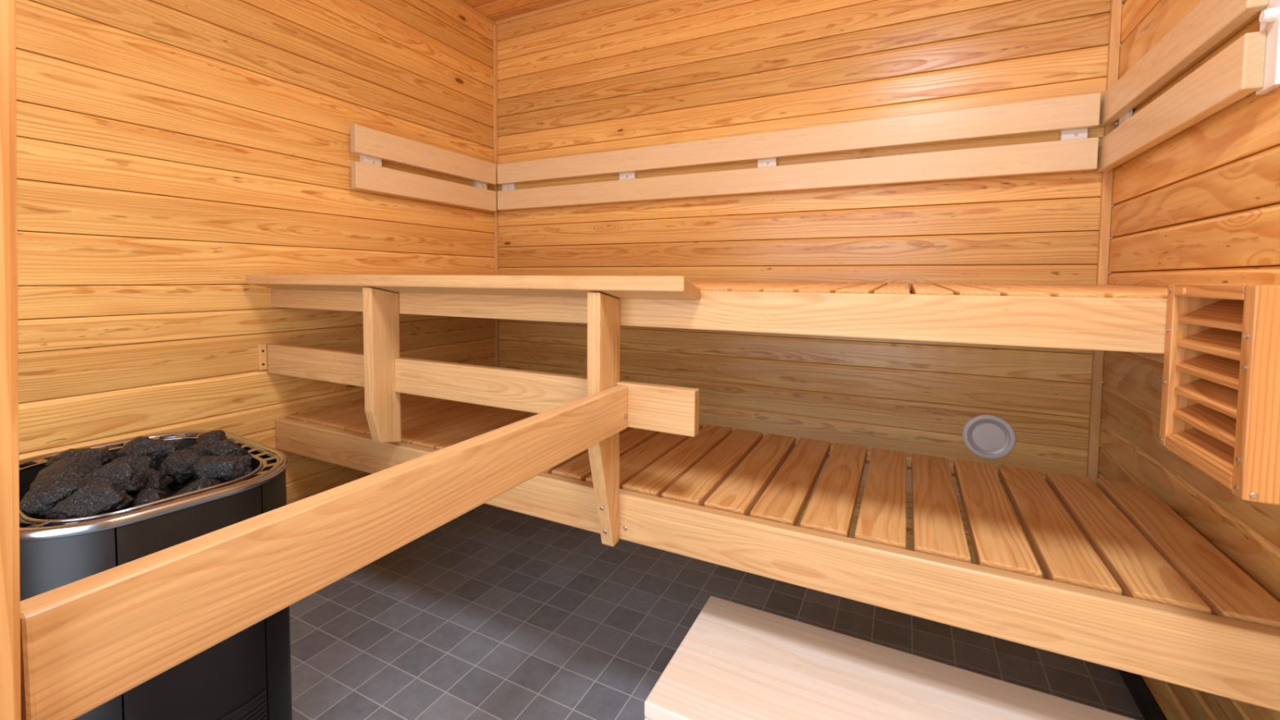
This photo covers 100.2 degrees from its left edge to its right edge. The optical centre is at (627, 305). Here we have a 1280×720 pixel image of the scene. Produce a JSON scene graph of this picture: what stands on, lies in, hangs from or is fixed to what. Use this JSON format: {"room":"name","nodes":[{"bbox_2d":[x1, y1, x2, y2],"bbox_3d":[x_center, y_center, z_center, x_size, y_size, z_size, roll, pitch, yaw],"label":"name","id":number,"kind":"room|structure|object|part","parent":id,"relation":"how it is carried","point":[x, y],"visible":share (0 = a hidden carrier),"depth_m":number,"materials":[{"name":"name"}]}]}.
{"room":"sauna","nodes":[
{"label":"sauna","id":0,"kind":"room"},
{"bbox_2d":[15,0,494,505],"bbox_3d":[-1.251,-0.233,1.534,0.060,2.154,2.500,2,3,27],"label":"wall","id":1,"kind":"structure","parent":0,"point":[170,153],"depth_m":1.57,"materials":[{"name":"brown wood"}]},
{"bbox_2d":[20,274,700,719],"bbox_3d":[-0.697,0.224,1.001,1.441,0.568,0.876,2,3,27],"label":"guard","id":2,"kind":"object","parent":1,"relation":"attached to","point":[86,642],"visible":0.98,"depth_m":0.65,"materials":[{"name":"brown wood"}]},
{"bbox_3d":[-0.891,0.175,1.579,0.559,0.090,0.028,2,3,27],"label":"cross rail","id":3,"kind":"part","parent":2,"relation":"part of","materials":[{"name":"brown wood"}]},
{"bbox_3d":[-0.208,0.227,0.730,0.028,0.087,0.848,2,3,27],"label":"long rail","id":4,"kind":"part","parent":2,"relation":"part of","materials":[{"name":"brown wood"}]},
{"bbox_3d":[-0.645,0.161,1.408,0.033,0.417,0.085,2,3,27],"label":"post","id":5,"kind":"part","parent":2,"relation":"part of","materials":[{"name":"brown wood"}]},
{"bbox_3d":[-0.330,0.194,1.286,0.641,0.090,0.028,2,3,27],"label":"cross rail","id":6,"kind":"part","parent":2,"relation":"part of","materials":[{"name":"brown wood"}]},
{"bbox_3d":[-0.049,0.240,1.101,0.030,0.536,0.085,2,3,27],"label":"post","id":7,"kind":"part","parent":2,"relation":"part of","materials":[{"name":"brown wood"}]},
{"bbox_3d":[0.058,0.206,1.085,0.174,0.090,0.028,2,3,27],"label":"cross rail","id":8,"kind":"part","parent":2,"relation":"part of","materials":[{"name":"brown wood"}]},
{"bbox_2d":[350,124,496,211],"bbox_3d":[-0.816,-0.545,2.222,0.058,0.222,0.731,2,3,27],"label":"backrest","id":9,"kind":"object","parent":1,"relation":"attached to","point":[373,145],"visible":1,"depth_m":2.12,"materials":[{"name":"beige wood"}]},
{"bbox_2d":[453,0,495,24],"bbox_3d":[-1.211,-1.299,1.463,0.014,0.016,2.498,2,3,27],"label":"trim","id":10,"kind":"structure","parent":1,"relation":"attached to","point":[461,2],"depth_m":2.44,"materials":[{"name":"brown wood"}]},
{"bbox_2d":[275,392,1279,711],"bbox_3d":[0.024,0.433,1.458,2.310,0.105,0.602,2,3,27],"label":"bench","id":11,"kind":"object","parent":1,"relation":"attached to","point":[1186,615],"visible":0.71,"depth_m":1.00,"materials":[{"name":"brown wood"}]},
{"bbox_2d":[462,0,569,21],"bbox_3d":[-0.202,-1.303,0.912,2.312,0.060,2.544,2,3,27],"label":"ceiling","id":12,"kind":"structure","parent":0,"point":[495,10],"depth_m":2.41,"materials":[{"name":"brown wood"}]},
{"bbox_2d":[288,503,1144,719],"bbox_3d":[-0.356,1.001,0.764,2.432,0.080,3.260,2,3,27],"label":"floor","id":13,"kind":"structure","parent":0,"point":[492,612],"depth_m":1.52,"materials":[{"name":"tile"}]},
{"bbox_2d":[0,0,21,719],"bbox_3d":[-0.434,-0.130,0.303,0.088,2.224,0.165,2,3,27],"label":"trim","id":14,"kind":"structure","parent":13,"relation":"on","point":[10,587],"depth_m":0.33,"materials":[{"name":"brown wood"}]},
{"bbox_2d":[18,430,292,719],"bbox_3d":[-0.975,0.630,1.074,0.545,0.621,0.448,2,3,27],"label":"heater","id":15,"kind":"object","parent":13,"relation":"on","point":[246,675],"visible":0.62,"depth_m":0.94,"materials":[{"name":"black metal"}]},
{"bbox_2d":[22,513,46,523],"bbox_3d":[-1.113,0.406,1.018,0.082,0.067,0.076,0,3,-4],"label":"stone","id":16,"kind":"object","parent":15,"relation":"on","point":[37,517],"visible":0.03,"depth_m":0.98,"materials":[{"name":"black stone"}]},
{"bbox_2d":[19,478,85,517],"bbox_3d":[-0.976,0.325,0.905,0.084,0.060,0.074,2,3,30],"label":"stone","id":17,"kind":"object","parent":15,"relation":"in","point":[43,497],"visible":0.61,"depth_m":0.89,"materials":[{"name":"grey stone"}]},
{"bbox_2d":[28,457,102,491],"bbox_3d":[-1.036,0.318,0.989,0.165,0.065,0.092,3,4,38],"label":"stone","id":18,"kind":"object","parent":15,"relation":"in","point":[80,468],"visible":0.46,"depth_m":0.98,"materials":[{"name":"grey stone"}]},
{"bbox_2d":[44,448,114,466],"bbox_3d":[-1.112,0.317,1.094,0.129,0.054,0.078,1,3,19],"label":"stone","id":19,"kind":"object","parent":15,"relation":"in","point":[103,455],"visible":0.45,"depth_m":1.07,"materials":[{"name":"grey stone"}]},
{"bbox_2d":[43,481,133,522],"bbox_3d":[-0.887,0.326,0.882,0.103,0.060,0.063,0,3,1],"label":"stone","id":20,"kind":"object","parent":15,"relation":"in","point":[100,498],"visible":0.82,"depth_m":0.87,"materials":[{"name":"grey stone"}]},
{"bbox_2d":[86,460,148,492],"bbox_3d":[-0.898,0.304,0.942,0.077,0.056,0.062,0,3,-6],"label":"stone","id":21,"kind":"object","parent":15,"relation":"in","point":[127,477],"visible":0.64,"depth_m":0.93,"materials":[{"name":"grey stone"}]},
{"bbox_2d":[106,453,158,471],"bbox_3d":[-0.947,0.313,1.018,0.082,0.063,0.057,-1,3,-18],"label":"stone","id":22,"kind":"object","parent":15,"relation":"in","point":[141,462],"visible":0.42,"depth_m":1.01,"materials":[{"name":"grey stone"}]},
{"bbox_2d":[115,435,151,458],"bbox_3d":[-1.016,0.308,1.109,0.080,0.073,0.061,1,3,20],"label":"stone","id":23,"kind":"object","parent":15,"relation":"in","point":[128,449],"visible":0.25,"depth_m":1.10,"materials":[{"name":"grey stone"}]},
{"bbox_2d":[18,436,262,527],"bbox_3d":[-0.978,0.383,1.051,0.456,0.117,0.383,2,3,27],"label":"basket","id":24,"kind":"object","parent":15,"relation":"on","point":[28,474],"depth_m":1.03,"materials":[{"name":"black stone"}]},
{"bbox_2d":[131,487,166,506],"bbox_3d":[-0.832,0.342,0.931,0.048,0.043,0.050,-2,4,-36],"label":"stone","id":25,"kind":"object","parent":15,"relation":"in","point":[148,495],"visible":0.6,"depth_m":0.92,"materials":[{"name":"grey stone"}]},
{"bbox_2d":[126,467,173,497],"bbox_3d":[-0.888,0.334,0.998,0.059,0.066,0.056,-1,3,-24],"label":"stone","id":26,"kind":"object","parent":15,"relation":"in","point":[157,480],"visible":0.44,"depth_m":0.99,"materials":[{"name":"grey stone"}]},
{"bbox_2d":[133,438,182,464],"bbox_3d":[-0.946,0.292,1.079,0.078,0.052,0.059,-1,3,-23],"label":"stone","id":27,"kind":"object","parent":15,"relation":"in","point":[158,450],"visible":0.75,"depth_m":1.06,"materials":[{"name":"grey stone"}]},
{"bbox_2d":[172,440,186,449],"bbox_3d":[-0.992,0.318,1.158,0.050,0.046,0.049,1,3,15],"label":"stone","id":28,"kind":"object","parent":15,"relation":"in","point":[183,446],"visible":0.08,"depth_m":1.17,"materials":[{"name":"grey stone"}]},
{"bbox_2d":[156,448,203,485],"bbox_3d":[-0.882,0.320,1.052,0.074,0.069,0.070,2,3,31],"label":"stone","id":29,"kind":"object","parent":15,"relation":"in","point":[177,465],"visible":0.73,"depth_m":1.03,"materials":[{"name":"grey stone"}]},
{"bbox_2d":[167,479,195,492],"bbox_3d":[-1.018,0.394,1.234,0.073,0.062,0.063,0,3,-7],"label":"stone","id":30,"kind":"object","parent":15,"relation":"on","point":[175,488],"visible":0.12,"depth_m":1.21,"materials":[{"name":"black stone"}]},
{"bbox_3d":[-0.755,0.637,0.947,0.019,0.582,0.206,2,3,31],"label":"panel","id":31,"kind":"part","parent":15,"relation":"part of","materials":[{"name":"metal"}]},
{"bbox_2d":[169,476,221,497],"bbox_3d":[-0.793,0.341,0.982,0.047,0.047,0.080,3,4,44],"label":"stone","id":32,"kind":"object","parent":15,"relation":"in","point":[205,482],"visible":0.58,"depth_m":0.98,"materials":[{"name":"grey stone"}]},
{"bbox_2d":[186,443,212,456],"bbox_3d":[-0.897,0.321,1.121,0.071,0.064,0.055,1,3,6],"label":"stone","id":33,"kind":"object","parent":15,"relation":"in","point":[202,448],"visible":0.18,"depth_m":1.11,"materials":[{"name":"grey stone"}]},
{"bbox_2d":[195,430,226,444],"bbox_3d":[-0.915,0.307,1.174,0.086,0.063,0.056,1,3,8],"label":"stone","id":34,"kind":"object","parent":15,"relation":"in","point":[211,437],"visible":0.44,"depth_m":1.16,"materials":[{"name":"grey stone"}]},
{"bbox_2d":[190,454,252,484],"bbox_3d":[-0.792,0.323,1.049,0.101,0.062,0.068,0,3,-14],"label":"stone","id":35,"kind":"object","parent":15,"relation":"in","point":[223,468],"visible":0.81,"depth_m":1.02,"materials":[{"name":"grey stone"}]},
{"bbox_2d":[205,439,251,456],"bbox_3d":[-0.830,0.312,1.121,0.067,0.065,0.063,0,3,2],"label":"stone","id":36,"kind":"object","parent":15,"relation":"in","point":[227,447],"visible":0.52,"depth_m":1.10,"materials":[{"name":"grey stone"}]},
{"bbox_2d":[219,688,266,719],"bbox_3d":[-0.744,0.816,0.959,0.011,0.136,0.186,2,3,30],"label":"vent grille","id":37,"kind":"object","parent":15,"relation":"attached to","point":[254,706],"depth_m":1.01,"materials":[{"name":"black metal"}]},
{"bbox_2d":[644,595,1135,719],"bbox_3d":[0.467,0.811,0.857,0.819,0.300,0.340,2,3,27],"label":"step stool","id":38,"kind":"object","parent":13,"relation":"on","point":[735,661],"visible":1,"depth_m":0.93,"materials":[{"name":"beige wood"}]},
{"bbox_2d":[497,0,1110,579],"bbox_3d":[0.392,-0.252,2.121,2.312,2.154,0.060,2,3,27],"label":"wall","id":39,"kind":"structure","parent":0,"point":[590,76],"depth_m":1.93,"materials":[{"name":"brown wood"}]},
{"bbox_2d":[493,24,498,367],"bbox_3d":[-0.643,-0.276,2.617,0.016,2.138,0.016,2,3,27],"label":"trim","id":40,"kind":"structure","parent":39,"relation":"attached to","point":[495,26],"depth_m":2.59,"materials":[{"name":"brown wood"}]},
{"bbox_2d":[495,0,588,25],"bbox_3d":[0.382,-1.317,2.034,2.282,0.016,0.014,2,3,27],"label":"trim","id":41,"kind":"structure","parent":39,"relation":"attached to","point":[570,2],"depth_m":2.44,"materials":[{"name":"brown wood"}]},
{"bbox_2d":[271,280,1168,353],"bbox_3d":[0.130,-0.029,1.632,2.310,0.091,1.043,2,3,27],"label":"bench","id":42,"kind":"object","parent":39,"relation":"attached to","point":[1089,317],"visible":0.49,"depth_m":0.92,"materials":[{"name":"brown wood"}]},
{"bbox_2d":[497,92,1101,210],"bbox_3d":[0.372,-0.530,2.051,2.205,0.214,0.058,2,3,27],"label":"backrest","id":43,"kind":"object","parent":39,"relation":"attached to","point":[1073,116],"visible":1,"depth_m":1.84,"materials":[{"name":"beige wood"}]},
{"bbox_2d":[962,414,1015,458],"bbox_3d":[1.158,0.420,1.718,0.143,0.143,0.017,2,3,27],"label":"air vent","id":44,"kind":"object","parent":39,"relation":"in","point":[987,437],"visible":1,"depth_m":1.71,"materials":[{"name":"white paint"}]},
{"bbox_2d":[1086,0,1122,484],"bbox_3d":[1.388,-0.208,1.559,0.022,2.138,0.018,2,3,27],"label":"trim","id":45,"kind":"structure","parent":39,"relation":"attached to","point":[1115,17],"depth_m":1.55,"materials":[{"name":"brown wood"}]},
{"bbox_2d":[1097,0,1279,719],"bbox_3d":[0.852,-0.163,0.441,0.060,2.154,2.500,2,3,27],"label":"wall","id":46,"kind":"structure","parent":0,"point":[1201,205],"depth_m":1.10,"materials":[{"name":"brown wood"}]},
{"bbox_2d":[1117,669,1167,719],"bbox_3d":[0.817,0.946,0.511,0.010,0.069,2.500,2,3,27],"label":"baseboard","id":47,"kind":"structure","parent":46,"relation":"attached to","point":[1142,695],"depth_m":1.24,"materials":[{"name":"tile"}]},
{"bbox_2d":[1097,0,1279,172],"bbox_3d":[1.195,-0.488,1.187,0.038,0.248,0.789,2,3,27],"label":"backrest","id":48,"kind":"object","parent":46,"relation":"attached to","point":[1251,64],"visible":1,"depth_m":1.04,"materials":[{"name":"beige wood"}]},
{"bbox_2d":[1159,283,1279,505],"bbox_3d":[0.773,0.089,0.594,0.204,0.224,0.210,2,3,27],"label":"box","id":49,"kind":"object","parent":46,"relation":"attached to","point":[1220,406],"visible":1,"depth_m":0.61,"materials":[{"name":"brown wood"}]},
{"bbox_3d":[0.818,0.083,0.677,0.202,0.219,0.020,2,3,27],"label":"panel","id":50,"kind":"part","parent":49,"relation":"part of","materials":[{"name":"brown wood"}]},
{"bbox_3d":[0.694,0.186,0.642,0.020,0.018,0.166,2,3,27],"label":"rail","id":51,"kind":"part","parent":49,"relation":"part of","materials":[{"name":"brown wood"}]},
{"bbox_3d":[0.776,-0.015,0.590,0.202,0.017,0.166,2,3,27],"label":"panel","id":52,"kind":"part","parent":49,"relation":"part of","materials":[{"name":"brown wood"}]},
{"bbox_3d":[0.732,0.093,0.512,0.202,0.223,0.022,2,3,27],"label":"panel","id":53,"kind":"part","parent":49,"relation":"part of","materials":[{"name":"brown wood"}]}
]}

